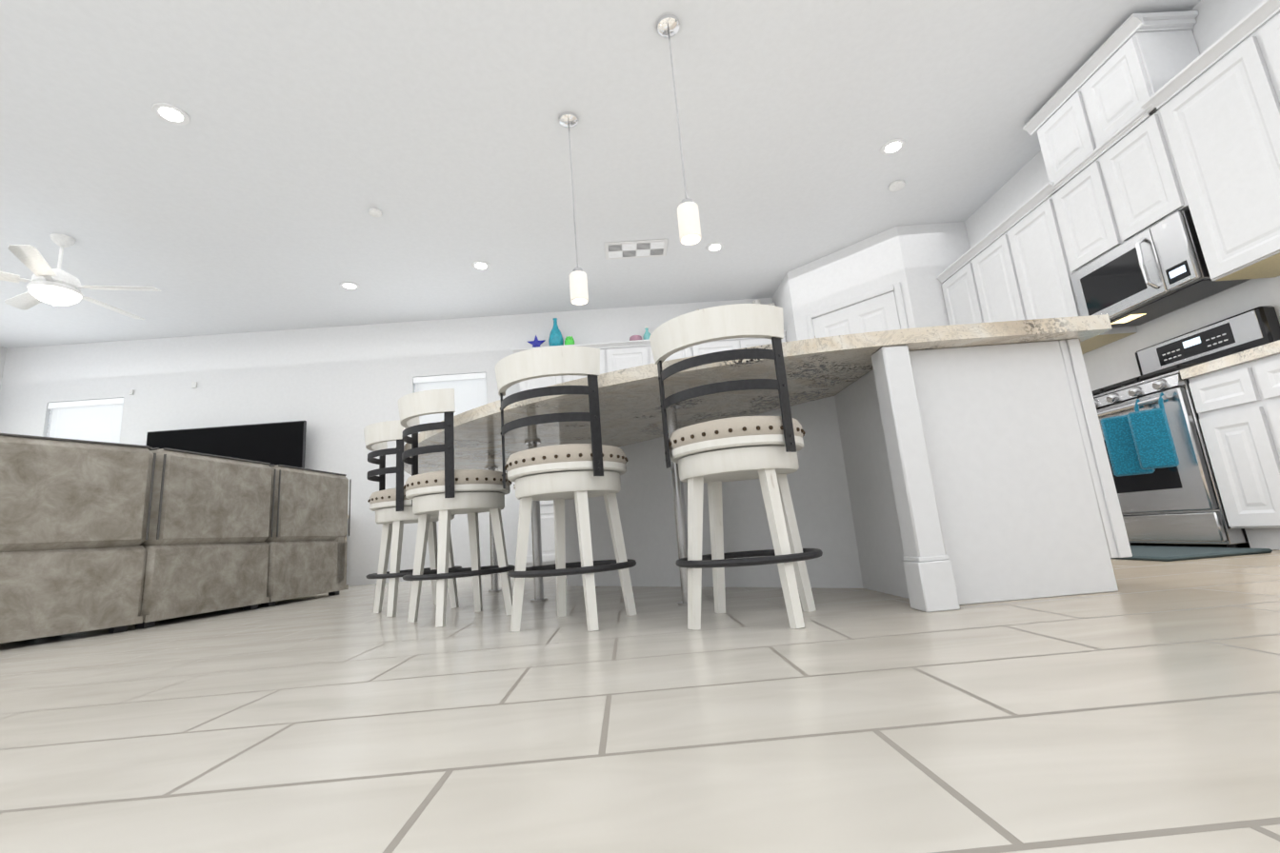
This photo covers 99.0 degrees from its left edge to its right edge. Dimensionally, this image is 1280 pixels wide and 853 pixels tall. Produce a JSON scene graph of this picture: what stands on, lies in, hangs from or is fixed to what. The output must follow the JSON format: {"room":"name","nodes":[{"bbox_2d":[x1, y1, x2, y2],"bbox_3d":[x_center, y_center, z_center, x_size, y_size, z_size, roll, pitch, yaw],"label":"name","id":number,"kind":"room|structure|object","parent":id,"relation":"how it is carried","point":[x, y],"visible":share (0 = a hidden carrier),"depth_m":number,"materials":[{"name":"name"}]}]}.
{"room":"kitchen","nodes":[
{"label":"kitchen","id":0,"kind":"room"},
{"bbox_2d":[0,0,1200,348],"bbox_3d":[-2.117,-2.324,2.049,11.150,0.100,9.920,-4,-11,-2],"label":"ceiling","id":1,"kind":"structure","parent":0,"point":[282,164],"depth_m":3.88,"materials":[{"name":"paint"}]},
{"bbox_2d":[0,233,161,319],"bbox_3d":[-4.747,-1.263,4.515,1.355,0.604,1.332,-4,-11,-2],"label":"ceiling fan","id":2,"kind":"object","parent":1,"relation":"hanging from","point":[48,284],"visible":1,"depth_m":4.40,"materials":[{"name":"white plastic"}]},
{"bbox_2d":[151,102,190,125],"bbox_3d":[-2.885,-1.935,3.366,0.181,0.030,0.180,-4,-11,-2],"label":"recessed light","id":3,"kind":"object","parent":1,"relation":"in","point":[170,113],"depth_m":3.39,"materials":[{"name":"paint"}]},
{"bbox_2d":[340,281,359,290],"bbox_3d":[-3.009,-1.469,5.666,0.175,0.030,0.182,-4,-11,-2],"label":"recessed light","id":4,"kind":"object","parent":1,"relation":"in","point":[350,286],"depth_m":5.71,"materials":[{"name":"paint"}]},
{"bbox_2d":[368,207,381,217],"bbox_3d":[-2.170,-1.771,4.486,0.112,0.030,0.123,-4,-11,-2],"label":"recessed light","id":5,"kind":"object","parent":1,"relation":"in","point":[375,212],"depth_m":4.49,"materials":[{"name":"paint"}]},
{"bbox_2d":[471,260,490,270],"bbox_3d":[-1.590,-1.623,5.468,0.179,0.030,0.182,-4,-11,-2],"label":"recessed light","id":6,"kind":"object","parent":1,"relation":"in","point":[478,265],"depth_m":5.51,"materials":[{"name":"paint"}]},
{"bbox_2d":[559,111,588,305],"bbox_3d":[-0.431,-1.431,3.565,0.132,1.324,0.132,-4,-11,-2],"label":"pendant light","id":7,"kind":"object","parent":1,"relation":"hanging from","point":[578,287],"visible":1,"depth_m":3.44,"materials":[{"name":"white glass"}]},
{"bbox_2d":[604,239,668,259],"bbox_3d":[-0.038,-1.761,5.401,0.615,0.030,0.330,-4,-11,-2],"label":"air vent","id":8,"kind":"object","parent":1,"relation":"in","point":[645,248],"depth_m":5.42,"materials":[{"name":"metal"}]},
{"bbox_2d":[656,14,701,244],"bbox_3d":[0.209,-1.606,2.939,0.132,1.324,0.132,-4,-11,-2],"label":"pendant light","id":9,"kind":"object","parent":1,"relation":"hanging from","point":[688,210],"visible":1,"depth_m":2.82,"materials":[{"name":"white glass"}]},
{"bbox_2d":[705,242,723,252],"bbox_3d":[0.750,-1.809,5.482,0.177,0.030,0.175,-4,-11,-2],"label":"recessed light","id":10,"kind":"object","parent":1,"relation":"in","point":[713,247],"depth_m":5.52,"materials":[{"name":"paint"}]},
{"bbox_2d":[880,138,905,155],"bbox_3d":[1.939,-2.159,4.195,0.181,0.030,0.181,-4,-11,-2],"label":"recessed light","id":11,"kind":"object","parent":1,"relation":"in","point":[892,147],"depth_m":4.23,"materials":[{"name":"paint"}]},
{"bbox_2d":[888,180,905,191],"bbox_3d":[2.205,-2.082,4.695,0.142,0.030,0.149,-4,-11,-2],"label":"recessed light","id":12,"kind":"object","parent":1,"relation":"in","point":[898,185],"depth_m":4.70,"materials":[{"name":"paint"}]},
{"bbox_2d":[0,542,1279,852],"bbox_3d":[-1.867,0.771,1.436,11.150,0.050,9.920,-4,-11,-2],"label":"floor","id":13,"kind":"structure","parent":0,"point":[1137,710],"depth_m":0.89,"materials":[{"name":"tile"}]},
{"bbox_2d":[0,433,351,643],"bbox_3d":[-4.597,0.823,3.447,4.032,1.056,3.425,-4,-11,-2],"label":"sofa","id":14,"kind":"object","parent":13,"relation":"on","point":[111,537],"visible":1,"depth_m":3.21,"materials":[{"name":"fabric"}]},
{"bbox_2d":[363,420,462,617],"bbox_3d":[-1.263,0.506,3.038,0.511,0.997,0.511,-4,-11,-2],"label":"stool","id":15,"kind":"object","parent":13,"relation":"on","point":[391,509],"visible":0.65,"depth_m":2.89,"materials":[{"name":"white wood"}]},
{"bbox_2d":[398,388,515,627],"bbox_3d":[-0.853,0.374,2.539,0.511,0.997,0.511,-4,-11,-2],"label":"stool","id":16,"kind":"object","parent":13,"relation":"on","point":[448,492],"visible":0.98,"depth_m":2.40,"materials":[{"name":"white wood"}]},
{"bbox_2d":[513,484,555,567],"bbox_3d":[-0.766,1.025,5.936,1.030,1.022,0.712,-4,-11,-2],"label":"base cabinet","id":17,"kind":"object","parent":13,"relation":"on","point":[547,518],"visible":0.12,"depth_m":5.58,"materials":[{"name":"paint"}]},
{"bbox_2d":[494,345,636,632],"bbox_3d":[-0.292,0.248,2.132,0.510,0.997,0.511,-4,-11,-2],"label":"stool","id":18,"kind":"object","parent":13,"relation":"on","point":[580,474],"visible":1,"depth_m":1.99,"materials":[{"name":"white wood"}]},
{"bbox_2d":[649,303,822,630],"bbox_3d":[0.327,0.150,1.887,0.510,0.997,0.511,-4,-11,-2],"label":"stool","id":19,"kind":"object","parent":13,"relation":"on","point":[714,454],"visible":1,"depth_m":1.74,"materials":[{"name":"white wood"}]},
{"bbox_2d":[403,325,1132,612],"bbox_3d":[0.265,0.449,3.044,2.665,0.865,2.655,-4,-11,-2],"label":"kitchen island","id":20,"kind":"object","parent":13,"relation":"on","point":[948,468],"depth_m":1.93,"materials":[{"name":"wood"}]},
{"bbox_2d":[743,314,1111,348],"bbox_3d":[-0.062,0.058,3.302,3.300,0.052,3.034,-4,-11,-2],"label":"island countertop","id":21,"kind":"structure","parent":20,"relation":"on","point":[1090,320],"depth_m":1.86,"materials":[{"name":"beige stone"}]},
{"bbox_2d":[1091,305,1279,547],"bbox_3d":[3.023,0.059,3.160,0.836,1.240,0.756,-4,-11,-2],"label":"range","id":22,"kind":"object","parent":13,"relation":"on","point":[1163,475],"visible":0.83,"depth_m":2.94,"materials":[{"name":"silver metal"}]},
{"bbox_2d":[1110,545,1272,561],"bbox_3d":[2.588,0.686,3.001,0.500,0.020,1.130,-4,-11,-2],"label":"kitchen mat","id":23,"kind":"object","parent":13,"relation":"on","point":[1158,553],"visible":0.5,"depth_m":2.54,"materials":[{"name":"fabric"}]},
{"bbox_2d":[1182,362,1279,550],"bbox_3d":[3.161,0.127,2.597,0.627,0.867,0.315,-4,-11,-2],"label":"base cabinet","id":24,"kind":"object","parent":13,"relation":"on","point":[1236,398],"depth_m":2.61,"materials":[{"name":"paint"}]},
{"bbox_2d":[1179,340,1279,379],"bbox_3d":[3.148,-0.640,1.087,0.642,0.050,3.576,-4,-11,-2],"label":"countertop","id":25,"kind":"structure","parent":24,"relation":"on","point":[1272,349],"depth_m":2.59,"materials":[{"name":"beige stone"}]},
{"bbox_2d":[1240,351,1279,499],"bbox_3d":[3.168,0.052,2.222,0.627,0.867,0.510,-4,-11,-2],"label":"base cabinet","id":26,"kind":"object","parent":13,"relation":"on","point":[1261,376],"depth_m":2.48,"materials":[{"name":"paint"}]},
{"bbox_3d":[-4.476,1.437,5.884,2.410,0.780,0.460,-4,-11,-2],"label":"tv console","id":27,"kind":"object","parent":13,"relation":"on","visible":0},
{"bbox_2d":[145,420,306,468],"bbox_3d":[-4.667,0.539,6.141,1.760,1.104,0.280,-4,-11,-2],"label":"tv","id":28,"kind":"object","parent":27,"relation":"on","point":[282,443],"visible":0.21,"depth_m":6.19,"materials":[{"name":"plastic"}]},
{"bbox_2d":[0,0,1279,577],"bbox_3d":[-1.991,-0.764,1.740,11.150,3.090,9.920,-4,-11,-2],"label":"wall","id":29,"kind":"structure","parent":0,"point":[339,389],"depth_m":6.47,"materials":[{"name":"paint"}]},
{"bbox_2d":[46,398,123,443],"bbox_3d":[-6.493,0.381,6.385,0.874,1.396,0.165,-4,-11,-2],"label":"window","id":30,"kind":"structure","parent":29,"relation":"in","point":[100,420],"depth_m":6.45,"materials":[{"name":"white plastic"}]},
{"bbox_2d":[129,381,197,395],"bbox_3d":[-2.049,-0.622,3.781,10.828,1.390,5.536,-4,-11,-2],"label":"outlet","id":31,"kind":"object","parent":29,"relation":"attached to","point":[193,385],"visible":0.02,"depth_m":6.49,"materials":[{"name":"white plastic"}]},
{"bbox_2d":[346,563,515,586],"bbox_3d":[-4.295,1.807,6.071,6.150,0.100,0.014,-4,-11,-2],"label":"baseboard","id":32,"kind":"structure","parent":29,"relation":"attached to","point":[357,580],"depth_m":6.10,"materials":[{"name":"paint"}]},
{"bbox_2d":[413,372,486,433],"bbox_3d":[-2.247,0.067,6.528,0.874,1.396,0.165,-4,-11,-2],"label":"window","id":33,"kind":"structure","parent":29,"relation":"in","point":[470,391],"depth_m":6.60,"materials":[{"name":"white plastic"}]},
{"bbox_2d":[516,345,569,392],"bbox_3d":[-1.088,-0.329,6.386,0.578,1.125,0.348,-4,-11,-2],"label":"upper cabinet","id":34,"kind":"object","parent":29,"relation":"attached to","point":[543,382],"depth_m":6.25,"materials":[{"name":"paint"}]},
{"bbox_2d":[527,335,545,347],"bbox_3d":[-1.230,-0.984,6.490,0.219,0.220,0.053,-4,-11,-2],"label":"starfish","id":35,"kind":"object","parent":34,"relation":"on","point":[535,343],"visible":0.58,"depth_m":6.47,"materials":[{"name":"ceramic"}]},
{"bbox_2d":[548,318,563,346],"bbox_3d":[-1.003,-1.092,6.516,0.180,0.405,0.180,-4,-11,-2],"label":"vase","id":36,"kind":"object","parent":34,"relation":"on","point":[555,338],"visible":0.73,"depth_m":6.44,"materials":[{"name":"glass"}]},
{"bbox_2d":[569,342,607,380],"bbox_3d":[-0.650,-0.361,6.401,0.593,1.125,0.348,-4,-11,-2],"label":"upper cabinet","id":37,"kind":"object","parent":29,"relation":"attached to","point":[603,347],"depth_m":6.31,"materials":[{"name":"paint"}]},
{"bbox_2d":[564,336,574,345],"bbox_3d":[-0.833,-0.995,6.467,0.120,0.170,0.123,-4,-11,-2],"label":"owl","id":38,"kind":"object","parent":37,"relation":"on","point":[569,340],"visible":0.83,"depth_m":6.42,"materials":[{"name":"ceramic"}]},
{"bbox_2d":[607,340,654,372],"bbox_3d":[-0.103,-0.636,6.466,0.573,0.650,0.348,-4,-11,-2],"label":"upper cabinet","id":39,"kind":"object","parent":29,"relation":"attached to","point":[614,356],"depth_m":6.33,"materials":[{"name":"paint"}]},
{"bbox_2d":[629,335,641,340],"bbox_3d":[-0.048,-1.018,6.519,0.156,0.110,0.156,-4,-11,-2],"label":"bowl","id":40,"kind":"object","parent":39,"relation":"on","point":[634,337],"visible":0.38,"depth_m":6.46,"materials":[{"name":"pink glass"}]},
{"bbox_2d":[642,325,650,339],"bbox_3d":[0.088,-1.087,6.535,0.100,0.230,0.098,-4,-11,-2],"label":"bottle","id":41,"kind":"object","parent":39,"relation":"on","point":[647,335],"visible":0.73,"depth_m":6.50,"materials":[{"name":"teal glass"}]},
{"bbox_2d":[664,346,695,360],"bbox_3d":[0.323,-0.667,6.480,0.573,0.650,0.348,-4,-11,-2],"label":"upper cabinet","id":42,"kind":"object","parent":29,"relation":"attached to","point":[687,352],"depth_m":6.34,"materials":[{"name":"paint"}]},
{"bbox_2d":[691,338,748,356],"bbox_3d":[0.937,-0.479,6.454,0.651,1.125,0.348,-4,-11,-2],"label":"upper cabinet","id":43,"kind":"object","parent":29,"relation":"attached to","point":[736,343],"depth_m":6.37,"materials":[{"name":"paint"}]},
{"bbox_2d":[744,330,786,347],"bbox_3d":[1.432,-0.515,6.471,0.636,1.125,0.348,-4,-11,-2],"label":"upper cabinet","id":44,"kind":"object","parent":29,"relation":"attached to","point":[752,342],"depth_m":6.39,"materials":[{"name":"paint"}]},
{"bbox_2d":[752,300,760,303],"bbox_3d":[1.458,-1.301,6.706,0.100,0.500,0.098,-4,-11,-2],"label":"candle holder","id":45,"kind":"object","parent":44,"relation":"on","point":[759,302],"depth_m":6.71,"materials":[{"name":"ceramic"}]},
{"bbox_2d":[805,281,908,339],"bbox_3d":[2.273,-0.085,5.415,0.712,2.512,0.712,-4,-11,-2],"label":"pantry door","id":46,"kind":"structure","parent":29,"relation":"in","point":[881,312],"depth_m":5.54,"materials":[{"name":"paint"}]},
{"bbox_2d":[936,259,974,325],"bbox_3d":[3.132,-0.962,4.932,0.367,1.135,0.541,-4,-11,-2],"label":"upper cabinet","id":47,"kind":"object","parent":29,"relation":"attached to","point":[957,301],"depth_m":5.05,"materials":[{"name":"paint"}]},
{"bbox_2d":[959,228,1016,323],"bbox_3d":[3.140,-1.046,4.509,0.367,1.135,0.614,-4,-11,-2],"label":"upper cabinet","id":48,"kind":"object","parent":29,"relation":"attached to","point":[990,302],"depth_m":4.62,"materials":[{"name":"paint"}]},
{"bbox_2d":[1027,87,1080,186],"bbox_3d":[3.097,-2.011,3.740,0.363,0.600,0.471,-4,-11,-2],"label":"upper cabinet","id":49,"kind":"object","parent":29,"relation":"attached to","point":[1053,126],"depth_m":3.82,"materials":[{"name":"paint"}]},
{"bbox_2d":[997,182,1137,354],"bbox_3d":[3.149,-1.132,4.078,0.367,1.135,0.558,-4,-11,-2],"label":"upper cabinet","id":50,"kind":"object","parent":29,"relation":"attached to","point":[1037,274],"depth_m":4.05,"materials":[{"name":"paint"}]},
{"bbox_2d":[1050,156,1109,274],"bbox_3d":[3.140,-1.453,3.631,0.367,0.680,0.473,-4,-11,-2],"label":"upper cabinet","id":51,"kind":"object","parent":29,"relation":"attached to","point":[1072,197],"depth_m":3.70,"materials":[{"name":"paint"}]},
{"bbox_2d":[1061,15,1202,152],"bbox_3d":[3.103,-2.074,3.422,0.363,0.600,0.471,-4,-11,-2],"label":"upper cabinet","id":52,"kind":"object","parent":29,"relation":"attached to","point":[1128,70],"depth_m":3.29,"materials":[{"name":"paint"}]},
{"bbox_2d":[1080,95,1183,251],"bbox_3d":[3.146,-1.517,3.310,0.367,0.680,0.473,-4,-11,-2],"label":"upper cabinet","id":53,"kind":"object","parent":29,"relation":"attached to","point":[1138,131],"depth_m":3.29,"materials":[{"name":"paint"}]},
{"bbox_2d":[1070,209,1251,327],"bbox_3d":[3.142,-0.933,3.361,0.452,0.411,0.756,-4,-11,-2],"label":"microwave","id":54,"kind":"object","parent":53,"relation":"attached to","point":[1156,270],"visible":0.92,"depth_m":3.23,"materials":[{"name":"silver metal"}]},
{"bbox_2d":[1153,34,1279,281],"bbox_3d":[3.174,-1.395,2.760,0.367,1.135,0.590,-4,-11,-2],"label":"upper cabinet","id":55,"kind":"object","parent":29,"relation":"attached to","point":[1226,176],"depth_m":2.81,"materials":[{"name":"paint"}]},
{"bbox_2d":[1225,0,1279,190],"bbox_3d":[3.183,-1.488,2.297,0.367,1.135,0.646,-4,-11,-2],"label":"upper cabinet","id":56,"kind":"object","parent":29,"relation":"attached to","point":[1258,56],"depth_m":2.61,"materials":[{"name":"paint"}]}
]}

